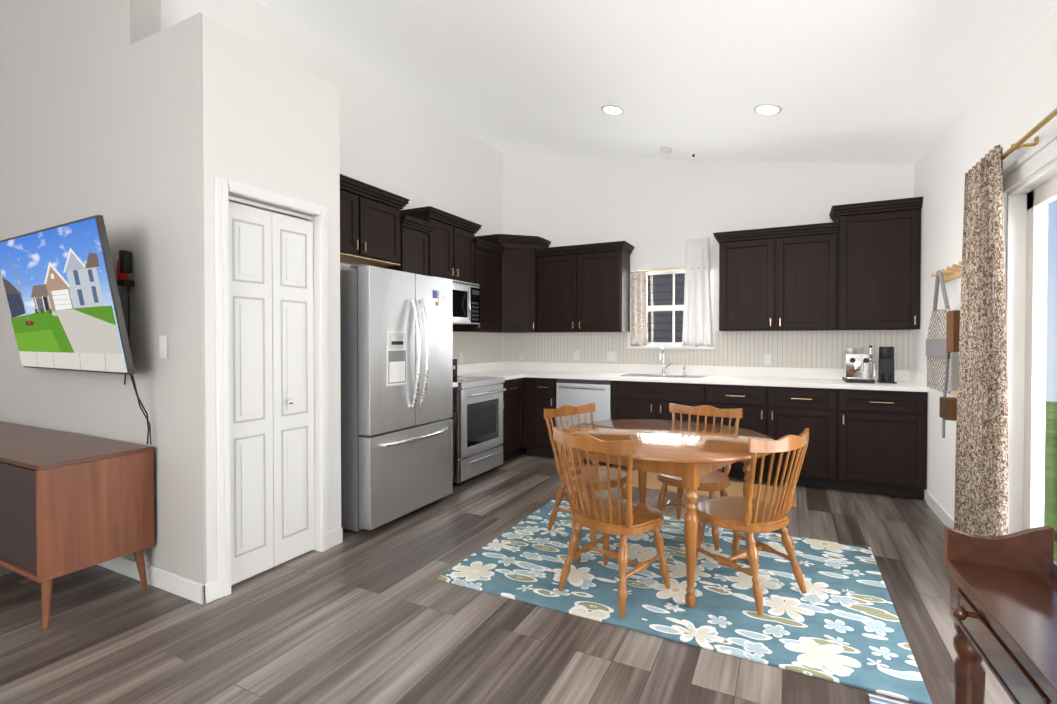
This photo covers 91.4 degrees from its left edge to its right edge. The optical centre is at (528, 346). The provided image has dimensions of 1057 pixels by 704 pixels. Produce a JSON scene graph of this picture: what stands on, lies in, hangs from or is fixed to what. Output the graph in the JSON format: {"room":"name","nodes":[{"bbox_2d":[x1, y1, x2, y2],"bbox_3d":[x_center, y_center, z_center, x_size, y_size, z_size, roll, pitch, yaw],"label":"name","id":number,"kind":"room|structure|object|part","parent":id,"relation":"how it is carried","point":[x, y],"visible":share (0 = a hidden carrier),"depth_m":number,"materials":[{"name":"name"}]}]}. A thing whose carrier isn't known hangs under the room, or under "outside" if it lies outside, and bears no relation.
{"room":"kitchen","nodes":[
{"label":"kitchen","id":0,"kind":"room"},
{"bbox_2d":[0,0,206,583],"bbox_3d":[-4.233,-0.915,3.906,6.025,4.300,0.150,0,1,27],"label":"wall","id":1,"kind":"structure","parent":0,"point":[101,107],"depth_m":2.78,"materials":[{"name":"grey paint"}]},
{"bbox_2d":[0,215,134,374],"bbox_3d":[-2.580,-0.246,2.848,1.375,0.763,0.258,0,1,27],"label":"wall-mounted tv","id":2,"kind":"object","parent":1,"relation":"attached to","point":[62,292],"visible":1,"depth_m":2.73,"materials":[{"name":"black plastic"},{"name":"glass screen"}]},
{"bbox_2d":[124,374,151,444],"bbox_3d":[-1.971,0.317,2.615,0.039,0.377,0.096,0,1,21],"label":"cable","id":3,"kind":"object","parent":2,"relation":"hanging from","point":[131,375],"depth_m":2.64,"materials":[{"name":"black plastic"}]},
{"bbox_2d":[116,250,134,339],"bbox_3d":[-2.152,-0.151,2.751,0.090,0.720,0.046,0,1,27],"label":"dock","id":4,"kind":"object","parent":1,"relation":"attached to","point":[124,265],"depth_m":2.74,"materials":[{"name":"black plastic"}]},
{"bbox_2d":[202,14,340,582],"bbox_3d":[-1.682,-0.182,3.033,0.675,2.855,0.848,0,1,27],"label":"wall","id":5,"kind":"structure","parent":0,"point":[270,121],"depth_m":2.82,"materials":[{"name":"white paint"}]},
{"bbox_2d":[228,195,314,584],"bbox_3d":[-1.419,0.229,2.873,0.073,2.013,0.557,0,1,27],"label":"door","id":6,"kind":"structure","parent":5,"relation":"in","point":[271,320],"depth_m":2.86,"materials":[{"name":"white painted wood"},{"name":"chrome"}]},
{"bbox_2d":[97,129,1056,604],"bbox_3d":[-2.611,0.182,2.900,9.540,2.130,8.750,0,1,27],"label":"trim","id":7,"kind":"structure","parent":5,"relation":"attached to","point":[1033,161],"depth_m":2.59,"materials":[{"name":"white wood"}]},
{"bbox_2d":[161,0,502,268],"bbox_3d":[-1.285,-0.926,4.727,0.150,4.300,3.970,0,1,27],"label":"wall","id":8,"kind":"structure","parent":0,"point":[401,143],"depth_m":4.58,"materials":[{"name":"white paint"}]},
{"bbox_2d":[340,174,370,261],"bbox_3d":[-1.501,-0.939,3.749,0.336,0.530,0.530,0,1,27],"label":"upper cabinet","id":9,"kind":"object","parent":8,"relation":"attached to","point":[355,243],"depth_m":3.80,"materials":[{"name":"black wood"}]},
{"bbox_2d":[363,186,402,265],"bbox_3d":[-1.321,-0.943,4.106,0.336,0.530,0.530,0,1,27],"label":"upper cabinet","id":10,"kind":"object","parent":8,"relation":"attached to","point":[384,210],"depth_m":4.10,"materials":[{"name":"black wood"}]},
{"bbox_2d":[391,214,430,273],"bbox_3d":[-1.119,-0.611,4.512,0.336,0.933,0.370,0,1,27],"label":"upper cabinet","id":11,"kind":"object","parent":8,"relation":"attached to","point":[416,234],"depth_m":4.44,"materials":[{"name":"black wood"}]},
{"bbox_2d":[403,206,458,269],"bbox_3d":[-0.935,-0.930,4.872,0.336,0.595,0.445,0,1,27],"label":"upper cabinet","id":12,"kind":"object","parent":8,"relation":"attached to","point":[444,227],"depth_m":4.77,"materials":[{"name":"black wood"}]},
{"bbox_2d":[431,266,474,325],"bbox_3d":[-0.854,-0.461,4.910,0.452,0.477,0.559,0,1,27],"label":"microwave","id":13,"kind":"object","parent":8,"relation":"attached to","point":[458,285],"depth_m":4.90,"materials":[{"name":"silver metal"}]},
{"bbox_2d":[459,218,478,273],"bbox_3d":[-0.793,-0.933,5.153,0.336,0.595,0.445,0,1,27],"label":"upper cabinet","id":14,"kind":"object","parent":8,"relation":"attached to","point":[467,230],"depth_m":5.14,"materials":[{"name":"black wood"}]},
{"bbox_2d":[447,238,498,333],"bbox_3d":[-0.572,-0.625,5.594,0.336,0.933,0.535,0,1,27],"label":"upper cabinet","id":15,"kind":"object","parent":8,"relation":"attached to","point":[486,253],"depth_m":5.52,"materials":[{"name":"black wood"}]},
{"bbox_2d":[447,362,502,373],"bbox_3d":[-0.576,0.245,5.951,0.018,0.100,1.126,0,1,27],"label":"backsplash","id":16,"kind":"structure","parent":8,"relation":"attached to","point":[468,367],"depth_m":5.83,"materials":[{"name":"white stone"}]},
{"bbox_2d":[475,274,482,325],"bbox_3d":[-0.707,-0.466,5.254,0.405,0.477,0.188,0,1,27],"label":"upper cabinet","id":17,"kind":"object","parent":8,"relation":"attached to","point":[478,277],"depth_m":5.30,"materials":[{"name":"black"}]},
{"bbox_2d":[443,374,526,389],"bbox_3d":[-0.669,0.325,5.053,0.661,0.038,1.570,0,1,27],"label":"countertop","id":18,"kind":"structure","parent":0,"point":[449,380],"depth_m":5.03,"materials":[{"name":"white stone"}]},
{"bbox_2d":[0,452,1013,703],"bbox_3d":[-2.712,1.297,2.881,9.690,0.100,8.900,0,1,27],"label":"floor","id":19,"kind":"structure","parent":0,"point":[382,614],"depth_m":2.25,"materials":[{"name":"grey wood"}]},
{"bbox_2d":[0,421,154,628],"bbox_3d":[-2.966,0.880,2.925,2.090,0.737,0.460,0,1,27],"label":"credenza","id":20,"kind":"object","parent":19,"relation":"on","point":[71,502],"visible":1,"depth_m":2.42,"materials":[{"name":"brown wood"}]},
{"bbox_2d":[340,262,442,531],"bbox_3d":[-1.196,0.347,3.916,0.633,1.775,0.907,0,1,27],"label":"refrigerator","id":21,"kind":"object","parent":19,"relation":"on","point":[391,321],"depth_m":3.47,"materials":[{"name":"silver metal"}]},
{"bbox_2d":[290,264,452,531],"bbox_3d":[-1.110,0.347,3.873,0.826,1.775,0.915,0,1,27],"label":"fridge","id":22,"kind":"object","parent":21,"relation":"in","point":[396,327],"depth_m":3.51,"materials":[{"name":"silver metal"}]},
{"bbox_2d":[443,386,458,493],"bbox_3d":[-0.976,0.790,4.502,0.616,0.874,0.300,0,1,27],"label":"base cabinet","id":23,"kind":"object","parent":19,"relation":"on","point":[450,427],"depth_m":4.11,"materials":[{"name":"black"}]},
{"bbox_2d":[455,378,510,482],"bbox_3d":[-0.682,0.774,4.993,0.635,0.895,0.822,0,1,27],"label":"range oven","id":24,"kind":"object","parent":19,"relation":"on","point":[482,409],"depth_m":4.81,"materials":[{"name":"silver metal"}]},
{"bbox_2d":[511,378,526,457],"bbox_3d":[-0.444,0.777,5.555,0.616,0.874,0.530,0,1,27],"label":"base cabinet","id":25,"kind":"object","parent":19,"relation":"on","point":[518,385],"depth_m":5.58,"materials":[{"name":"black wood"}]},
{"bbox_2d":[527,378,530,454],"bbox_3d":[-0.201,0.771,6.037,0.616,0.874,0.683,0,1,27],"label":"base cabinet","id":26,"kind":"object","parent":19,"relation":"on","point":[528,379],"depth_m":5.65,"materials":[{"name":"black wood"}]},
{"bbox_2d":[531,378,554,457],"bbox_3d":[0.303,0.774,5.820,0.280,0.874,0.616,0,1,27],"label":"base cabinet","id":27,"kind":"object","parent":19,"relation":"on","point":[542,389],"depth_m":5.57,"materials":[{"name":"black wood"}]},
{"bbox_2d":[555,378,610,466],"bbox_3d":[0.692,0.780,5.603,0.594,0.868,0.582,0,1,27],"label":"dishwasher","id":28,"kind":"object","parent":19,"relation":"on","point":[574,392],"depth_m":5.34,"materials":[{"name":"white metal"}]},
{"bbox_2d":[611,382,714,465],"bbox_3d":[1.409,0.781,5.262,0.977,0.874,0.616,0,1,27],"label":"base cabinet","id":29,"kind":"object","parent":19,"relation":"on","point":[629,400],"depth_m":5.01,"materials":[{"name":"black wood"}]},
{"bbox_2d":[437,499,931,703],"bbox_3d":[0.803,1.240,2.955,2.126,0.013,1.521,0,1,27],"label":"floral rug","id":30,"kind":"object","parent":19,"relation":"on","point":[838,622],"visible":0.98,"depth_m":2.56,"materials":[{"name":"blue fabric"}]},
{"bbox_2d":[544,403,626,546],"bbox_3d":[0.417,0.816,3.414,0.535,0.820,0.565,0,1,27],"label":"chair","id":31,"kind":"object","parent":30,"relation":"on","point":[565,410],"visible":0.48,"depth_m":3.39,"materials":[{"name":"brown wood"}]},
{"bbox_2d":[553,427,669,617],"bbox_3d":[0.419,0.826,2.630,0.549,0.820,0.517,0,1,27],"label":"chair","id":32,"kind":"object","parent":30,"relation":"on","point":[609,515],"visible":1,"depth_m":2.51,"materials":[{"name":"brown wood"}]},
{"bbox_2d":[562,419,773,607],"bbox_3d":[0.763,0.865,2.937,1.180,0.728,1.180,0,1,27],"label":"dining table","id":33,"kind":"object","parent":30,"relation":"on","point":[690,453],"visible":0.65,"depth_m":2.68,"materials":[{"name":"brown wood"}]},
{"bbox_2d":[653,403,742,549],"bbox_3d":[1.113,0.817,3.373,0.508,0.820,0.480,0,1,27],"label":"chair","id":34,"kind":"object","parent":30,"relation":"on","point":[713,481],"visible":0.52,"depth_m":3.38,"materials":[{"name":"brown wood"}]},
{"bbox_2d":[695,428,808,614],"bbox_3d":[1.112,0.826,2.630,0.566,0.820,0.586,0,1,27],"label":"chair","id":35,"kind":"object","parent":30,"relation":"on","point":[749,515],"visible":0.92,"depth_m":2.52,"materials":[{"name":"brown wood"}]},
{"bbox_2d":[626,470,796,507],"bbox_3d":[1.540,1.223,4.492,1.410,0.009,0.550,0,1,27],"label":"mat","id":36,"kind":"object","parent":19,"relation":"on","point":[732,489],"visible":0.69,"depth_m":4.42,"materials":[{"name":"brown"}]},
{"bbox_2d":[715,386,778,482],"bbox_3d":[2.017,0.785,4.955,0.654,0.874,0.616,0,1,27],"label":"base cabinet","id":37,"kind":"object","parent":19,"relation":"on","point":[760,404],"depth_m":4.62,"materials":[{"name":"black wood"}]},
{"bbox_2d":[777,386,850,490],"bbox_3d":[2.488,0.788,4.718,0.669,0.874,0.616,0,1,27],"label":"base cabinet","id":38,"kind":"object","parent":19,"relation":"on","point":[826,414],"depth_m":4.39,"materials":[{"name":"black wood"}]},
{"bbox_2d":[847,390,927,498],"bbox_3d":[2.970,0.791,4.475,0.678,0.874,0.616,0,1,27],"label":"base cabinet","id":39,"kind":"object","parent":19,"relation":"on","point":[887,440],"depth_m":4.18,"materials":[{"name":"black wood"}]},
{"bbox_2d":[475,370,928,393],"bbox_3d":[1.400,0.323,5.247,4.182,0.038,0.641,0,1,27],"label":"countertop","id":40,"kind":"structure","parent":39,"relation":"on","point":[699,379],"depth_m":4.82,"materials":[{"name":"white stone"}]},
{"bbox_2d":[659,346,686,375],"bbox_3d":[1.488,0.148,5.339,0.258,0.302,0.189,0,1,27],"label":"faucet","id":41,"kind":"object","parent":40,"relation":"on","point":[663,373],"depth_m":5.40,"materials":[{"name":"silver metal"}]},
{"bbox_2d":[839,350,878,381],"bbox_3d":[2.917,0.173,4.555,0.210,0.215,0.335,0,1,27],"label":"coffee machine","id":42,"kind":"object","parent":40,"relation":"on","point":[855,365],"depth_m":4.49,"materials":[{"name":"silver metal"}]},
{"bbox_2d":[868,694,907,703],"bbox_3d":[1.310,1.260,1.515,0.460,0.008,0.545,0,1,27],"label":"door mat","id":43,"kind":"object","parent":19,"relation":"on","point":[874,699],"visible":1,"depth_m":1.82,"materials":[{"name":"grey fabric"}]},
{"bbox_2d":[944,525,1056,703],"bbox_3d":[1.022,0.820,0.639,0.624,0.910,1.124,0,1,27],"label":"writing desk","id":44,"kind":"object","parent":19,"relation":"on","point":[1003,601],"visible":1,"depth_m":1.09,"materials":[{"name":"brown wood"}]},
{"bbox_2d":[495,234,542,333],"bbox_3d":[-0.100,-0.700,5.788,0.372,1.078,0.372,0,1,27],"label":"upper cabinet","id":45,"kind":"object","parent":0,"relation":"attached to","point":[520,256],"depth_m":5.83,"materials":[{"name":"black wood"}]},
{"bbox_2d":[260,0,1056,164],"bbox_3d":[-2.712,-1.953,2.841,9.690,1.504,8.900,0,1,27],"label":"ceiling","id":46,"kind":"structure","parent":0,"point":[893,82],"depth_m":3.41,"materials":[{"name":"white paint"}]},
{"bbox_2d":[601,105,624,114],"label":"recessed light","id":47,"kind":"object","parent":46,"relation":"in","point":[617,110],"depth_m":4.30,"materials":[{"name":"white"}]},
{"bbox_2d":[660,147,671,153],"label":"smoke detector","id":48,"kind":"object","parent":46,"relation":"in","point":[665,150],"depth_m":5.17,"materials":[{"name":"white plastic"}]},
{"bbox_2d":[753,104,781,114],"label":"recessed light","id":49,"kind":"object","parent":46,"relation":"in","point":[768,109],"depth_m":3.76,"materials":[{"name":"white plastic"}]},
{"bbox_2d":[503,154,913,346],"bbox_3d":[1.580,-0.936,5.588,4.490,4.300,0.150,0,1,27],"label":"wall","id":50,"kind":"structure","parent":0,"point":[656,212],"depth_m":5.53,"materials":[{"name":"white paint"}]},
{"bbox_2d":[543,246,582,333],"bbox_3d":[0.410,-0.629,5.906,0.568,0.933,0.336,0,1,27],"label":"upper cabinet","id":51,"kind":"object","parent":50,"relation":"attached to","point":[562,265],"depth_m":5.74,"materials":[{"name":"black wood"}]},
{"bbox_2d":[583,242,630,333],"bbox_3d":[0.801,-0.626,5.709,0.567,0.933,0.336,0,1,27],"label":"upper cabinet","id":52,"kind":"object","parent":50,"relation":"attached to","point":[606,266],"depth_m":5.54,"materials":[{"name":"black wood"}]},
{"bbox_2d":[631,271,647,345],"bbox_3d":[1.214,-0.412,5.660,0.187,0.810,0.026,0,1,27],"label":"curtain","id":53,"kind":"object","parent":50,"relation":"attached to","point":[639,280],"depth_m":5.65,"materials":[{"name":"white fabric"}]},
{"bbox_2d":[630,236,714,346],"bbox_3d":[1.516,-0.563,5.502,0.887,1.132,0.200,0,1,27],"label":"rod","id":54,"kind":"object","parent":50,"relation":"attached to","point":[674,269],"visible":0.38,"depth_m":5.48,"materials":[{"name":"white metal"}]},
{"bbox_2d":[637,268,710,346],"bbox_3d":[1.567,-0.419,5.635,0.834,0.840,0.050,0,1,27],"label":"window","id":55,"kind":"structure","parent":50,"relation":"in","point":[673,308],"depth_m":5.63,"materials":[{"name":"white"}]},
{"bbox_2d":[682,238,711,345],"bbox_3d":[1.761,-0.564,5.376,0.306,1.120,0.030,0,1,27],"label":"curtain","id":56,"kind":"object","parent":50,"relation":"attached to","point":[697,324],"depth_m":5.38,"materials":[{"name":"white fabric"}]},
{"bbox_2d":[503,362,910,381],"bbox_3d":[1.541,0.251,5.524,4.182,0.100,0.018,0,1,27],"label":"backsplash","id":57,"kind":"structure","parent":50,"relation":"attached to","point":[599,367],"depth_m":5.34,"materials":[{"name":"white stone"}]},
{"bbox_2d":[715,226,786,333],"bbox_3d":[2.170,-0.618,5.018,0.560,0.933,0.336,0,1,27],"label":"upper cabinet","id":58,"kind":"object","parent":50,"relation":"attached to","point":[752,263],"depth_m":4.87,"materials":[{"name":"black wood"}]},
{"bbox_2d":[783,222,838,333],"bbox_3d":[2.554,-0.615,4.824,0.560,0.933,0.336,0,1,27],"label":"upper cabinet","id":59,"kind":"object","parent":50,"relation":"attached to","point":[812,251],"depth_m":4.64,"materials":[{"name":"black wood"}]},
{"bbox_2d":[829,198,922,333],"bbox_3d":[3.040,-0.685,4.578,0.663,1.078,0.336,0,1,27],"label":"upper cabinet","id":60,"kind":"object","parent":50,"relation":"attached to","point":[880,242],"depth_m":4.41,"materials":[{"name":"black wood"}]},
{"bbox_2d":[912,7,1056,518],"bbox_3d":[1.547,-0.876,0.705,0.150,4.300,8.600,0,1,27],"label":"wall","id":61,"kind":"structure","parent":0,"point":[1014,101],"depth_m":3.39,"materials":[{"name":"white paint"}]},
{"bbox_2d":[911,370,926,385],"bbox_3d":[3.261,0.266,4.312,0.018,0.100,0.598,0,1,27],"label":"backsplash","id":62,"kind":"structure","parent":61,"relation":"attached to","point":[915,376],"depth_m":4.24,"materials":[{"name":"white stone"}]},
{"bbox_2d":[926,261,961,437],"bbox_3d":[2.736,0.044,3.393,0.130,1.116,0.890,0,1,27],"label":"coat rack","id":63,"kind":"object","parent":61,"relation":"attached to","point":[942,342],"visible":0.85,"depth_m":3.38,"materials":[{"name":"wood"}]},
{"bbox_2d":[954,108,1056,535],"bbox_3d":[1.973,0.140,1.877,0.125,2.180,2.554,0,1,27],"label":"curtain","id":64,"kind":"object","parent":61,"relation":"attached to","point":[981,479],"visible":0.88,"depth_m":2.57,"materials":[{"name":"fabric"}]},
{"bbox_3d":[2.352,0.130,2.684,0.074,2.180,0.772,0,1,27],"label":"panel","id":65,"kind":"part","parent":64,"relation":"part of","materials":[{"name":"fabric"}]},
{"bbox_3d":[1.973,-0.895,1.826,0.091,0.060,2.485,0,1,27],"label":"curtain rod brass","id":66,"kind":"part","parent":64,"relation":"part of","materials":[{"name":"brown metal"}]},
{"bbox_2d":[1023,176,1056,557],"bbox_3d":[2.083,0.256,1.782,0.150,2.010,1.820,0,1,27],"label":"patio door","id":67,"kind":"structure","parent":61,"relation":"in","point":[1040,197],"depth_m":2.50,"materials":[{"name":"white"}]},
{"label":"outside","id":68,"kind":"structure","parent":0,"visible":0},
{"bbox_2d":[647,273,684,341],"bbox_3d":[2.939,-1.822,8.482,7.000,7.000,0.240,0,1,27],"label":"house","id":69,"kind":"structure","parent":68,"point":[661,295],"depth_m":8.73,"materials":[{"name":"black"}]},
{"bbox_2d":[1044,401,1056,558],"bbox_3d":[18.569,-1.692,-5.316,35.660,6.320,24.000,0,1,27],"label":"lawn","id":70,"kind":"structure","parent":68,"point":[1048,491],"depth_m":5.59,"materials":[{"name":"green plant"}]}
]}

